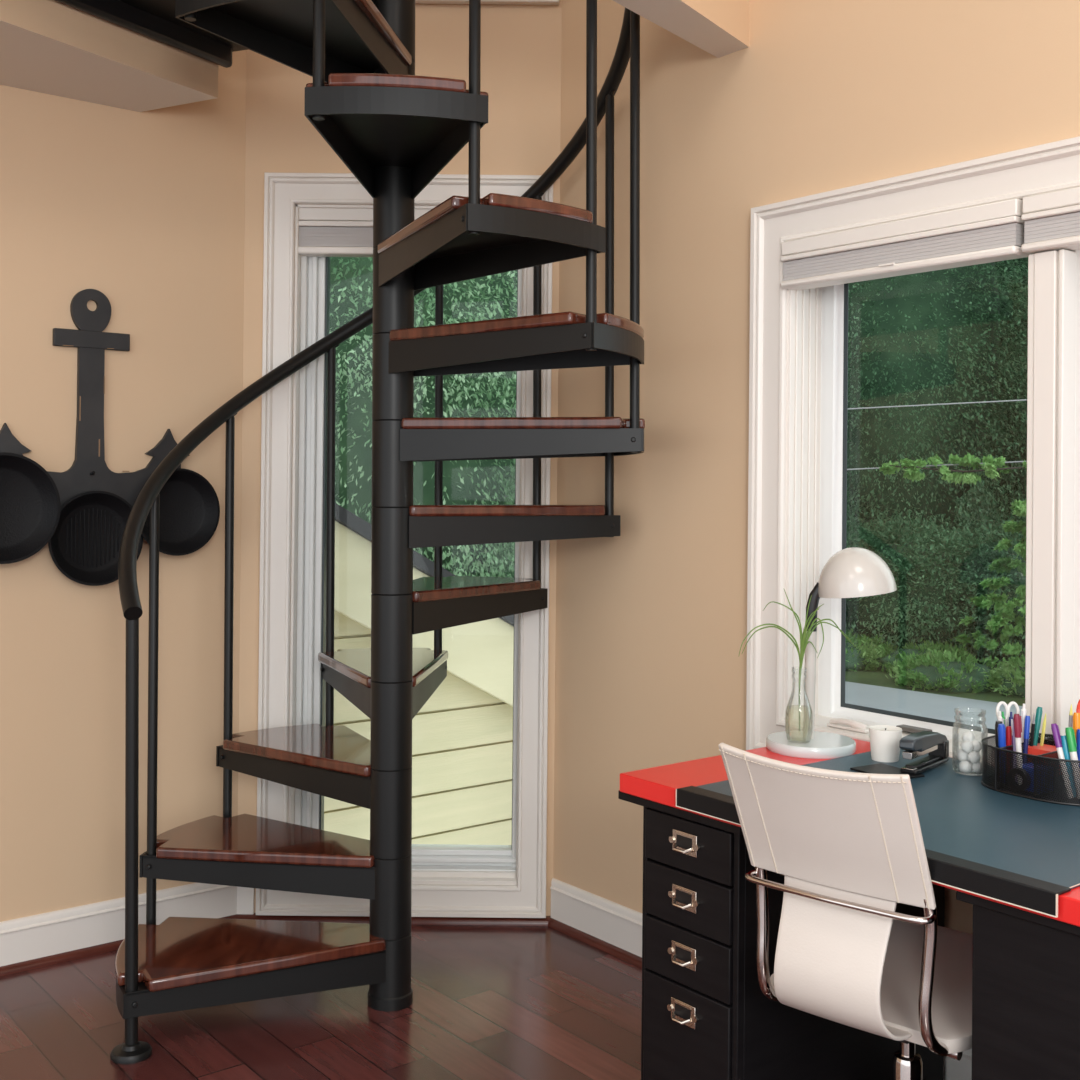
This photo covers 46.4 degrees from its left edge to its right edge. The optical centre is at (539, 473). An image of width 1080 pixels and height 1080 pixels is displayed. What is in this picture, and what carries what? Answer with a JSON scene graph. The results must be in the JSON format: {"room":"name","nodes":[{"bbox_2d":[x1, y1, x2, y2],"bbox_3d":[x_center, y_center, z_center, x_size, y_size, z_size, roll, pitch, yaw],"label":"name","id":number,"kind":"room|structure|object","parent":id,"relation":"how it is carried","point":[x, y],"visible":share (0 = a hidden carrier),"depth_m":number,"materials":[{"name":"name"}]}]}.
{"room":"home office","nodes":[
{"label":"home office","id":0,"kind":"room"},
{"bbox_2d":[0,50,246,921],"bbox_3d":[-3.533,-0.771,1.887,6.600,4.200,0.150,1,-1,-39],"label":"wall","id":1,"kind":"structure","parent":0,"point":[145,210],"depth_m":3.64,"materials":[{"name":"beige paint"}]},
{"bbox_2d":[0,289,189,506],"bbox_3d":[-1.274,-0.188,3.578,0.592,0.677,0.040,1,-1,-39],"label":"rack","id":2,"kind":"object","parent":1,"relation":"attached to","point":[89,471],"visible":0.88,"depth_m":3.58,"materials":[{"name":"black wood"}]},
{"bbox_2d":[0,452,60,563],"bbox_3d":[-1.451,0.092,3.394,0.300,0.300,0.040,1,-1,-39],"label":"frying pan","id":3,"kind":"object","parent":2,"relation":"hanging from","point":[30,504],"visible":1,"depth_m":3.44,"materials":[{"name":"black metal"}]},
{"bbox_2d":[48,491,142,585],"bbox_3d":[-1.261,0.182,3.565,0.268,0.268,0.040,1,-1,-39],"label":"frying pan","id":4,"kind":"object","parent":2,"relation":"hanging from","point":[84,545],"visible":0.92,"depth_m":3.56,"materials":[{"name":"black metal"}]},
{"bbox_2d":[141,468,219,555],"bbox_3d":[-1.069,0.112,3.701,0.256,0.256,0.040,1,-1,-39],"label":"frying pan","id":5,"kind":"object","parent":2,"relation":"hanging from","point":[189,513],"visible":0.7,"depth_m":3.73,"materials":[{"name":"black metal"}]},
{"bbox_2d":[0,0,217,111],"bbox_3d":[-2.470,-1.299,2.467,1.525,0.433,3.486,0,-1,32],"label":"loft edge","id":6,"kind":"structure","parent":1,"relation":"attached to","point":[53,47],"depth_m":3.31,"materials":[{"name":"beige paint"}]},
{"bbox_2d":[0,914,236,975],"bbox_3d":[-3.458,1.320,1.831,6.500,0.020,0.032,1,-1,-39],"label":"trim","id":7,"kind":"structure","parent":1,"relation":"attached to","point":[111,946],"depth_m":3.52,"materials":[{"name":"brown wood"}]},
{"bbox_2d":[0,883,236,966],"bbox_3d":[-3.462,1.261,1.836,6.500,0.137,0.020,1,-1,-39],"label":"baseboard","id":8,"kind":"structure","parent":1,"relation":"attached to","point":[27,938],"depth_m":3.59,"materials":[{"name":"white paint"}]},
{"bbox_2d":[0,925,641,1079],"bbox_3d":[-0.814,1.405,0.399,10.800,0.120,7.220,1,0,0],"label":"floor","id":9,"kind":"structure","parent":0,"point":[491,1002],"depth_m":3.14,"materials":[{"name":"brown wood"}]},
{"bbox_2d":[56,0,644,1064],"bbox_3d":[-0.620,-0.560,2.874,1.329,3.856,2.303,0,-1,28],"label":"spiral staircase","id":10,"kind":"structure","parent":9,"relation":"on","point":[395,128],"depth_m":3.23,"materials":[{"name":"black metal"}]},
{"bbox_2d":[618,790,944,1079],"bbox_3d":[0.522,1.018,2.674,0.690,0.718,0.337,1,-1,-39],"label":"base cabinet","id":11,"kind":"object","parent":9,"relation":"on","point":[706,1015],"visible":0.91,"depth_m":2.44,"materials":[{"name":"black wood"}]},
{"bbox_2d":[620,739,1079,926],"bbox_3d":[1.039,0.639,2.039,0.688,0.038,1.950,1,-1,-39],"label":"desktop","id":12,"kind":"structure","parent":11,"relation":"on","point":[659,784],"depth_m":2.55,"materials":[{"name":"red paint"}]},
{"bbox_2d":[766,547,896,758],"bbox_3d":[0.656,0.394,2.839,0.285,0.458,0.198,1,0,0],"label":"desk lamp","id":13,"kind":"object","parent":12,"relation":"on","point":[851,572],"visible":0.98,"depth_m":2.79,"materials":[{"name":"white metal"}]},
{"bbox_3d":[0.578,0.515,2.811,0.062,0.164,0.062,1,0,0],"label":"bud vase","id":14,"kind":"object","parent":13,"relation":"on","visible":0},
{"bbox_2d":[739,590,856,730],"bbox_3d":[0.575,0.415,2.811,0.274,0.320,0.056,1,0,-2],"label":"spider plant","id":15,"kind":"object","parent":14,"relation":"in","point":[803,641],"visible":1,"depth_m":2.81,"materials":[{"name":"green plant"}]},
{"bbox_2d":[676,749,1079,917],"bbox_3d":[0.778,0.632,2.350,0.693,0.035,0.782,1,-1,-39],"label":"desk pad","id":16,"kind":"object","parent":12,"relation":"on","point":[978,839],"visible":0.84,"depth_m":2.17,"materials":[{"name":"blue leather"}]},
{"bbox_2d":[869,725,901,761],"bbox_3d":[0.748,0.585,2.726,0.070,0.068,0.070,1,0,0],"label":"candle","id":17,"kind":"object","parent":16,"relation":"on","point":[884,739],"visible":0.99,"depth_m":2.70,"materials":[{"name":"white wax"}]},
{"bbox_2d":[850,763,924,778],"bbox_3d":[0.716,0.615,2.595,0.090,0.004,0.120,1,-1,-30],"label":"folder","id":18,"kind":"object","parent":16,"relation":"on","point":[880,768],"visible":0.66,"depth_m":2.61,"materials":[{"name":"black leather"}]},
{"bbox_2d":[899,731,948,773],"bbox_3d":[0.805,0.577,2.637,0.040,0.073,0.187,0,-1,39],"label":"stapler","id":19,"kind":"object","parent":18,"relation":"on","point":[917,744],"visible":1,"depth_m":2.61,"materials":[{"name":"black plastic"}]},
{"bbox_2d":[903,745,940,759],"bbox_3d":[0.800,0.577,2.632,0.020,0.014,0.161,0,-1,39],"label":"magazine","id":20,"kind":"object","parent":19,"relation":"on","point":[912,751],"depth_m":2.59,"materials":[{"name":"silver metal"}]},
{"bbox_2d":[981,733,1079,805],"bbox_3d":[1.009,0.577,2.473,0.229,0.085,0.261,1,-1,-38],"label":"organizer","id":21,"kind":"object","parent":16,"relation":"on","point":[1059,795],"visible":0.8,"depth_m":2.40,"materials":[{"name":"black metal"}]},
{"bbox_2d":[995,721,1001,779],"bbox_3d":[0.910,0.551,2.494,0.021,0.122,0.015,1,-1,-43],"label":"marker","id":22,"kind":"object","parent":21,"relation":"in","point":[996,722],"visible":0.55,"depth_m":2.49,"materials":[{"name":"black plastic"}]},
{"bbox_2d":[998,711,1003,723],"bbox_3d":[0.920,0.543,2.513,0.009,0.138,0.013,1,-1,-39],"label":"pen","id":23,"kind":"object","parent":21,"relation":"in","point":[1000,718],"visible":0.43,"depth_m":2.51,"materials":[{"name":"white plastic"}]},
{"bbox_2d":[998,724,1005,781],"bbox_3d":[0.911,0.552,2.480,0.015,0.119,0.025,0,-1,36],"label":"marker","id":24,"kind":"object","parent":21,"relation":"in","point":[1001,727],"visible":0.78,"depth_m":2.47,"materials":[{"name":"blue plastic"}]},
{"bbox_2d":[1001,712,1006,726],"bbox_3d":[0.931,0.545,2.519,0.009,0.135,0.022,1,0,-22],"label":"marker","id":25,"kind":"object","parent":21,"relation":"in","point":[1003,717],"visible":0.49,"depth_m":2.52,"materials":[{"name":"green plastic"}]},
{"bbox_2d":[996,701,1019,725],"bbox_3d":[0.943,0.536,2.534,0.048,0.154,0.023,1,0,3],"label":"scissors","id":26,"kind":"object","parent":21,"relation":"in","point":[1007,707],"visible":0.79,"depth_m":2.54,"materials":[{"name":"white plastic"}]},
{"bbox_2d":[1006,726,1011,771],"bbox_3d":[0.929,0.556,2.493,0.014,0.111,0.012,0,0,-39],"label":"marker","id":27,"kind":"object","parent":21,"relation":"in","point":[1008,728],"visible":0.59,"depth_m":2.49,"materials":[{"name":"red plastic"}]},
{"bbox_2d":[1009,712,1012,756],"bbox_3d":[0.942,0.544,2.516,0.009,0.136,0.017,0,0,10],"label":"pen","id":28,"kind":"object","parent":21,"relation":"in","point":[1011,714],"visible":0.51,"depth_m":2.51,"materials":[{"name":"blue plastic"}]},
{"bbox_2d":[1013,721,1017,781],"bbox_3d":[0.937,0.549,2.479,0.010,0.126,0.014,0,-1,39],"label":"pen","id":29,"kind":"object","parent":21,"relation":"in","point":[1014,745],"visible":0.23,"depth_m":2.48,"materials":[{"name":"purple plastic"}]},
{"bbox_2d":[1013,714,1022,784],"bbox_3d":[0.932,0.540,2.450,0.021,0.144,0.013,1,0,5],"label":"pen","id":30,"kind":"object","parent":21,"relation":"in","point":[1017,720],"visible":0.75,"depth_m":2.45,"materials":[{"name":"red plastic"}]},
{"bbox_2d":[1007,768,1030,791],"bbox_3d":[0.928,0.593,2.440,0.012,0.044,0.044,1,-1,-39],"label":"tape roll","id":31,"kind":"object","parent":21,"relation":"in","point":[1016,768],"visible":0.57,"depth_m":2.43,"materials":[{"name":"black plastic"}]},
{"bbox_2d":[1021,704,1026,757],"bbox_3d":[0.966,0.537,2.520,0.018,0.152,0.010,1,-1,-39],"label":"pen","id":32,"kind":"object","parent":21,"relation":"in","point":[1023,710],"visible":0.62,"depth_m":2.52,"materials":[{"name":"white plastic"}]},
{"bbox_2d":[1022,716,1029,762],"bbox_3d":[0.965,0.547,2.499,0.011,0.131,0.026,0,-1,42],"label":"pen","id":33,"kind":"object","parent":21,"relation":"in","point":[1027,718],"visible":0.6,"depth_m":2.50,"materials":[{"name":"blue plastic"}]},
{"bbox_2d":[1030,714,1034,745],"bbox_3d":[0.980,0.545,2.513,0.022,0.135,0.007,1,-1,-35],"label":"pencil","id":34,"kind":"object","parent":21,"relation":"in","point":[1033,719],"visible":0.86,"depth_m":2.51,"materials":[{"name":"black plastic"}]},
{"bbox_2d":[1022,763,1052,793],"bbox_3d":[0.964,0.592,2.448,0.042,0.047,0.052,1,-1,-39],"label":"box","id":35,"kind":"object","parent":21,"relation":"in","point":[1025,763],"visible":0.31,"depth_m":2.43,"materials":[{"name":"blue plastic"}]},
{"bbox_2d":[1033,707,1042,745],"bbox_3d":[0.991,0.540,2.522,0.037,0.146,0.012,1,-1,-26],"label":"pen","id":36,"kind":"object","parent":21,"relation":"in","point":[1038,717],"visible":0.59,"depth_m":2.52,"materials":[{"name":"teal plastic"}]},
{"bbox_2d":[1040,714,1045,745],"bbox_3d":[1.002,0.547,2.518,0.035,0.133,0.007,1,-1,-39],"label":"pencil","id":37,"kind":"object","parent":21,"relation":"in","point":[1044,721],"visible":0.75,"depth_m":2.52,"materials":[{"name":"yellow wood"}]},
{"bbox_2d":[1028,743,1061,774],"bbox_3d":[1.008,0.567,2.496,0.058,0.046,0.072,1,-1,-38],"label":"sticky note pad","id":38,"kind":"object","parent":21,"relation":"in","point":[1034,750],"visible":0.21,"depth_m":2.49,"materials":[{"name":"red paper"}]},
{"bbox_2d":[1051,723,1072,798],"bbox_3d":[0.990,0.544,2.388,0.013,0.135,0.052,1,0,-21],"label":"pen","id":39,"kind":"object","parent":21,"relation":"in","point":[1055,729],"visible":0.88,"depth_m":2.39,"materials":[{"name":"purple plastic"}]},
{"bbox_2d":[1061,735,1076,796],"bbox_3d":[1.004,0.555,2.389,0.014,0.114,0.035,1,-1,-27],"label":"marker","id":40,"kind":"object","parent":21,"relation":"in","point":[1063,738],"visible":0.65,"depth_m":2.39,"materials":[{"name":"teal plastic"}]},
{"bbox_2d":[1068,704,1072,726],"bbox_3d":[1.027,0.531,2.441,0.007,0.164,0.035,0,-1,33],"label":"pencil","id":41,"kind":"object","parent":21,"relation":"in","point":[1071,711],"visible":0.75,"depth_m":2.45,"materials":[{"name":"yellow wood"}]},
{"bbox_2d":[1065,727,1079,798],"bbox_3d":[1.010,0.546,2.377,0.015,0.132,0.039,1,-1,-33],"label":"marker","id":42,"kind":"object","parent":21,"relation":"in","point":[1070,735],"visible":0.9,"depth_m":2.38,"materials":[{"name":"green plastic"}]},
{"bbox_2d":[1073,712,1079,737],"bbox_3d":[1.031,0.536,2.418,0.015,0.153,0.020,0,0,21],"label":"marker","id":43,"kind":"object","parent":21,"relation":"in","point":[1076,716],"visible":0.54,"depth_m":2.41,"materials":[{"name":"orange plastic"}]},
{"bbox_2d":[1076,729,1079,765],"bbox_3d":[1.028,0.550,2.399,0.012,0.125,0.017,0,-1,28],"label":"marker","id":44,"kind":"object","parent":21,"relation":"in","point":[1078,730],"visible":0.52,"depth_m":2.40,"materials":[{"name":"blue plastic"}]},
{"bbox_2d":[1076,699,1079,712],"bbox_3d":[1.060,0.524,2.439,0.031,0.180,0.061,1,-1,-26],"label":"scissors","id":45,"kind":"object","parent":21,"relation":"in","point":[1078,704],"visible":0.54,"depth_m":2.46,"materials":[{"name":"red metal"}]},
{"bbox_3d":[0.891,0.554,2.609,0.070,0.130,0.070,1,0,0],"label":"mason jar","id":46,"kind":"object","parent":16,"relation":"on","visible":0},
{"bbox_2d":[956,749,968,760],"bbox_3d":[0.878,0.585,2.616,0.024,0.026,0.026,0,0,11],"label":"ball","id":47,"kind":"object","parent":46,"relation":"in","point":[961,755],"visible":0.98,"depth_m":2.61,"materials":[{"name":"white"}]},
{"bbox_2d":[959,761,971,772],"bbox_3d":[0.878,0.605,2.598,0.025,0.027,0.026,1,0,0],"label":"ball","id":48,"kind":"object","parent":46,"relation":"in","point":[964,766],"visible":1,"depth_m":2.59,"materials":[{"name":"white"}]},
{"bbox_2d":[960,740,973,752],"bbox_3d":[0.883,0.564,2.603,0.026,0.026,0.025,1,0,5],"label":"ball","id":49,"kind":"object","parent":46,"relation":"in","point":[967,746],"visible":1,"depth_m":2.59,"materials":[{"name":"white"}]},
{"bbox_2d":[962,731,974,741],"bbox_3d":[0.891,0.549,2.618,0.026,0.027,0.024,1,-1,-37],"label":"ball","id":50,"kind":"object","parent":46,"relation":"in","point":[969,736],"visible":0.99,"depth_m":2.61,"materials":[{"name":"white"}]},
{"bbox_2d":[967,751,980,763],"bbox_3d":[0.895,0.584,2.594,0.025,0.025,0.026,0,-1,37],"label":"ball","id":51,"kind":"object","parent":46,"relation":"in","point":[974,757],"visible":1,"depth_m":2.59,"materials":[{"name":"white"}]},
{"bbox_2d":[972,761,981,773],"bbox_3d":[0.903,0.606,2.596,0.026,0.026,0.026,1,-1,-41],"label":"ball","id":52,"kind":"object","parent":46,"relation":"in","point":[977,768],"visible":0.69,"depth_m":2.59,"materials":[{"name":"white"}]},
{"bbox_2d":[972,740,981,751],"bbox_3d":[0.903,0.565,2.608,0.026,0.025,0.025,1,-1,-26],"label":"ball","id":53,"kind":"object","parent":46,"relation":"in","point":[977,745],"visible":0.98,"depth_m":2.60,"materials":[{"name":"white"}]},
{"bbox_2d":[718,743,972,1079],"bbox_3d":[0.651,0.920,2.246,0.451,0.907,0.627,0,-1,42],"label":"office chair","id":54,"kind":"object","parent":9,"relation":"on","point":[848,847],"visible":0.89,"depth_m":2.08,"materials":[{"name":"white leather"}]},
{"bbox_2d":[956,891,1079,1079],"bbox_3d":[1.105,1.017,1.917,0.624,0.718,0.668,1,-1,-39],"label":"panel","id":55,"kind":"object","parent":9,"relation":"on","point":[1026,965],"visible":0.68,"depth_m":1.91,"materials":[{"name":"black wood"}]},
{"bbox_2d":[238,0,561,915],"bbox_3d":[-0.427,-0.723,3.969,0.974,4.200,0.150,1,0,0],"label":"wall","id":56,"kind":"structure","parent":0,"point":[521,44],"depth_m":3.90,"materials":[{"name":"beige paint"}]},
{"bbox_2d":[237,887,254,913],"bbox_3d":[-0.907,1.303,3.868,0.055,0.137,0.019,1,0,0],"label":"baseboard","id":57,"kind":"structure","parent":56,"relation":"attached to","point":[245,896],"depth_m":3.86,"materials":[{"name":"white paint"}]},
{"bbox_2d":[237,913,550,925],"bbox_3d":[-0.448,1.367,3.861,0.974,0.020,0.032,1,0,0],"label":"trim","id":58,"kind":"structure","parent":56,"relation":"attached to","point":[336,919],"depth_m":3.85,"materials":[{"name":"brown wood"}]},
{"bbox_2d":[256,172,552,917],"bbox_3d":[-0.414,0.217,3.945,0.888,2.276,0.182,1,0,0],"label":"window","id":59,"kind":"structure","parent":56,"relation":"in","point":[449,880],"depth_m":3.88,"materials":[{"name":"white paint"}]},
{"bbox_2d":[299,227,372,246],"bbox_3d":[-0.405,-0.734,3.928,0.696,0.060,0.040,1,0,0],"label":"pleated shade","id":60,"kind":"object","parent":59,"relation":"attached to","point":[308,236],"depth_m":3.91,"materials":[{"name":"grey fabric"}]},
{"bbox_2d":[298,208,430,256],"bbox_3d":[-0.404,-0.754,3.926,0.704,0.150,0.064,1,0,0],"label":"window blind","id":61,"kind":"object","parent":59,"relation":"attached to","point":[323,232],"visible":0.43,"depth_m":3.90,"materials":[{"name":"white fabric"}]},
{"bbox_2d":[415,0,558,4],"bbox_3d":[-0.392,-1.529,3.885,0.905,0.148,0.030,1,0,0],"label":"trim","id":62,"kind":"structure","parent":56,"relation":"attached to","point":[502,2],"depth_m":3.88,"materials":[{"name":"white paint"}]},
{"bbox_2d":[553,0,1079,933],"bbox_3d":[2.298,-0.717,1.200,0.150,4.200,7.000,1,-1,-39],"label":"wall","id":63,"kind":"structure","parent":0,"point":[823,95],"depth_m":3.41,"materials":[{"name":"beige paint"}]},
{"bbox_2d":[548,918,641,967],"bbox_3d":[2.050,1.371,1.323,0.033,0.020,6.500,1,-1,-39],"label":"trim","id":64,"kind":"structure","parent":63,"relation":"attached to","point":[584,937],"depth_m":3.68,"materials":[{"name":"brown wood"}]},
{"bbox_2d":[613,0,748,57],"bbox_3d":[-0.558,-1.319,1.952,0.311,0.363,3.525,0,-1,34],"label":"beam","id":65,"kind":"structure","parent":63,"relation":"attached to","point":[720,28],"depth_m":3.16,"materials":[{"name":"beige paint"}]},
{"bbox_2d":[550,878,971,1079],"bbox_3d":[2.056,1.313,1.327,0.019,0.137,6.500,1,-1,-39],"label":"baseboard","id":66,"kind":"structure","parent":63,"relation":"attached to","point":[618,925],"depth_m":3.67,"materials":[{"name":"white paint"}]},
{"bbox_2d":[746,136,1079,763],"bbox_3d":[1.107,0.019,2.657,0.182,1.403,1.613,1,-1,-39],"label":"window","id":67,"kind":"structure","parent":63,"relation":"in","point":[798,358],"depth_m":3.16,"materials":[{"name":"white paint"}]},
{"bbox_2d":[783,223,1024,280],"bbox_3d":[0.827,-0.507,2.925,0.048,0.046,0.635,1,-1,-38],"label":"pleated shade","id":68,"kind":"object","parent":67,"relation":"attached to","point":[964,241],"depth_m":2.87,"materials":[{"name":"grey fabric"}]},
{"bbox_2d":[780,199,1029,289],"bbox_3d":[0.825,-0.523,2.924,0.072,0.117,0.643,1,-1,-39],"label":"window blind","id":69,"kind":"object","parent":67,"relation":"attached to","point":[992,232],"visible":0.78,"depth_m":2.87,"materials":[{"name":"white fabric"}]},
{"bbox_2d":[1021,187,1079,253],"bbox_3d":[1.268,-0.523,2.368,0.072,0.117,0.754,1,-1,-39],"label":"window blind","id":70,"kind":"object","parent":67,"relation":"attached to","point":[1052,219],"visible":0.94,"depth_m":2.60,"materials":[{"name":"white fabric"}]},
{"bbox_2d":[1024,212,1079,242],"bbox_3d":[1.269,-0.507,2.369,0.048,0.046,0.746,1,-1,-39],"label":"pleated shade","id":71,"kind":"object","parent":67,"relation":"attached to","point":[1039,227],"depth_m":2.60,"materials":[{"name":"grey fabric"}]},
{"label":"outside","id":72,"kind":"structure","parent":0,"visible":0},
{"bbox_2d":[848,399,1026,409],"bbox_3d":[4.111,-0.567,9.905,15.821,1.275,0.212,1,0,3],"label":"utility wire","id":73,"kind":"object","parent":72,"point":[1022,399],"visible":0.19,"depth_m":10.00,"materials":[{"name":"grey plastic"}]},
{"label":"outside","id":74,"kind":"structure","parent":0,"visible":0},
{"bbox_2d":[504,461,1026,496],"bbox_3d":[4.106,-0.082,9.901,15.821,1.265,0.212,1,0,3],"label":"utility wire","id":75,"kind":"object","parent":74,"point":[1010,461],"visible":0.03,"depth_m":10.00,"materials":[{"name":"grey plastic"}]},
{"bbox_2d":[879,452,1026,485],"bbox_3d":[3.405,-0.038,9.899,1.519,0.267,0.350,1,0,0],"label":"vine","id":76,"kind":"object","parent":75,"relation":"attached to","point":[912,472],"visible":0.87,"depth_m":9.87,"materials":[{"name":"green plant"}]},
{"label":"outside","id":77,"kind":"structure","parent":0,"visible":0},
{"bbox_2d":[845,643,1024,705],"bbox_3d":[-0.024,2.348,37.282,120.000,0.200,65.400,1,0,0],"label":"ground","id":78,"kind":"structure","parent":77,"point":[877,678],"depth_m":12.44,"materials":[{"name":"green plant"}]},
{"bbox_2d":[324,503,555,844],"bbox_3d":[-0.465,0.797,5.104,3.100,2.379,0.640,1,-1,-38],"label":"house wing","id":79,"kind":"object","parent":78,"relation":"on","point":[462,736],"visible":0.1,"depth_m":4.90,"materials":[{"name":"beige wood"}]},
{"bbox_2d":[330,257,556,577],"bbox_3d":[-1.038,-2.270,10.653,6.479,9.373,6.581,0,0,14],"label":"tree","id":80,"kind":"object","parent":78,"relation":"on","point":[493,394],"visible":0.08,"depth_m":9.31,"materials":[{"name":"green plant"}]},
{"bbox_2d":[475,472,514,577],"bbox_3d":[-0.893,-3.370,20.456,7.928,12.044,7.784,1,-1,-41],"label":"tree","id":81,"kind":"object","parent":78,"relation":"on","point":[508,565],"visible":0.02,"depth_m":19.95,"materials":[{"name":"green plant"}]},
{"bbox_2d":[482,281,893,571],"bbox_3d":[1.242,-2.557,16.192,6.732,10.227,6.610,1,-1,-27],"label":"tree","id":82,"kind":"object","parent":78,"relation":"on","point":[882,281],"visible":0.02,"depth_m":15.38,"materials":[{"name":"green plant"}]},
{"bbox_2d":[845,628,898,671],"bbox_3d":[3.299,1.981,13.882,1.257,0.535,1.559,0,-1,40],"label":"shrub","id":83,"kind":"object","parent":78,"relation":"on","point":[856,659],"visible":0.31,"depth_m":13.44,"materials":[{"name":"green plant"}]},
{"bbox_2d":[846,484,961,634],"bbox_3d":[3.832,1.230,16.152,3.469,2.646,3.730,0,0,10],"label":"bush","id":84,"kind":"object","parent":78,"relation":"on","point":[855,518],"visible":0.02,"depth_m":15.44,"materials":[{"name":"green plant"}]},
{"bbox_2d":[867,637,977,673],"bbox_3d":[4.104,2.000,13.542,1.378,0.472,1.111,1,0,-17],"label":"shrub","id":85,"kind":"object","parent":78,"relation":"on","point":[884,662],"visible":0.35,"depth_m":13.39,"materials":[{"name":"green plant"}]},
{"bbox_2d":[846,501,1015,665],"bbox_3d":[4.273,1.384,14.584,3.052,2.165,2.838,0,-1,26],"label":"bush","id":86,"kind":"object","parent":78,"relation":"on","point":[912,612],"visible":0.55,"depth_m":13.93,"materials":[{"name":"green plant"}]},
{"bbox_2d":[847,258,1027,560],"bbox_3d":[4.564,-2.252,16.567,6.223,9.387,6.586,1,0,-19],"label":"tree","id":87,"kind":"object","parent":78,"relation":"on","point":[946,341],"visible":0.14,"depth_m":15.41,"materials":[{"name":"green plant"}]},
{"bbox_2d":[885,648,1016,692],"bbox_3d":[4.083,1.985,12.446,1.462,0.501,1.178,1,0,-21],"label":"shrub","id":88,"kind":"object","parent":78,"relation":"on","point":[944,674],"visible":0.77,"depth_m":12.20,"materials":[{"name":"green plant"}]},
{"bbox_2d":[917,491,1026,665],"bbox_3d":[5.786,1.304,13.959,3.190,2.433,3.430,0,-1,41],"label":"bush","id":89,"kind":"object","parent":78,"relation":"on","point":[1017,579],"visible":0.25,"depth_m":13.65,"materials":[{"name":"green plant"}]},
{"bbox_2d":[953,499,1026,655],"bbox_3d":[4.623,1.117,11.616,1.466,1.948,1.432,1,0,0],"label":"sapling","id":90,"kind":"object","parent":78,"relation":"on","point":[1000,565],"visible":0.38,"depth_m":11.65,"materials":[{"name":"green plant"}]},
{"bbox_2d":[954,257,1027,567],"bbox_3d":[7.950,-2.794,19.253,7.210,10.952,7.079,0,-1,38],"label":"tree","id":91,"kind":"object","parent":78,"relation":"on","point":[1019,472],"visible":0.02,"depth_m":18.41,"materials":[{"name":"green plant"}]},
{"bbox_2d":[963,259,1027,491],"bbox_3d":[7.897,-2.526,13.039,6.625,10.250,6.748,0,-1,33],"label":"tree","id":92,"kind":"object","parent":78,"relation":"on","point":[1020,277],"visible":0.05,"depth_m":13.96,"materials":[{"name":"green plant"}]},
{"bbox_2d":[981,654,1024,698],"bbox_3d":[4.899,1.982,12.186,1.283,0.546,1.592,0,-1,25],"label":"shrub","id":93,"kind":"object","parent":78,"relation":"on","point":[1013,683],"visible":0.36,"depth_m":11.95,"materials":[{"name":"green plant"}]},
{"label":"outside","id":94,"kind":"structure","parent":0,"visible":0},
{"bbox_2d":[497,480,1006,576],"bbox_3d":[2.525,-2.449,34.521,95.000,9.800,19.000,1,0,0],"label":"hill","id":95,"kind":"structure","parent":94,"point":[978,480],"depth_m":28.02,"materials":[{"name":"green plant"}]},
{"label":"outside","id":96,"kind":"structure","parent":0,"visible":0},
{"bbox_2d":[845,681,1022,728],"bbox_3d":[4.963,2.079,7.468,4.200,0.062,15.400,1,-1,-43],"label":"road","id":97,"kind":"structure","parent":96,"point":[979,713],"depth_m":11.26,"materials":[{"name":"grey asphalt"}]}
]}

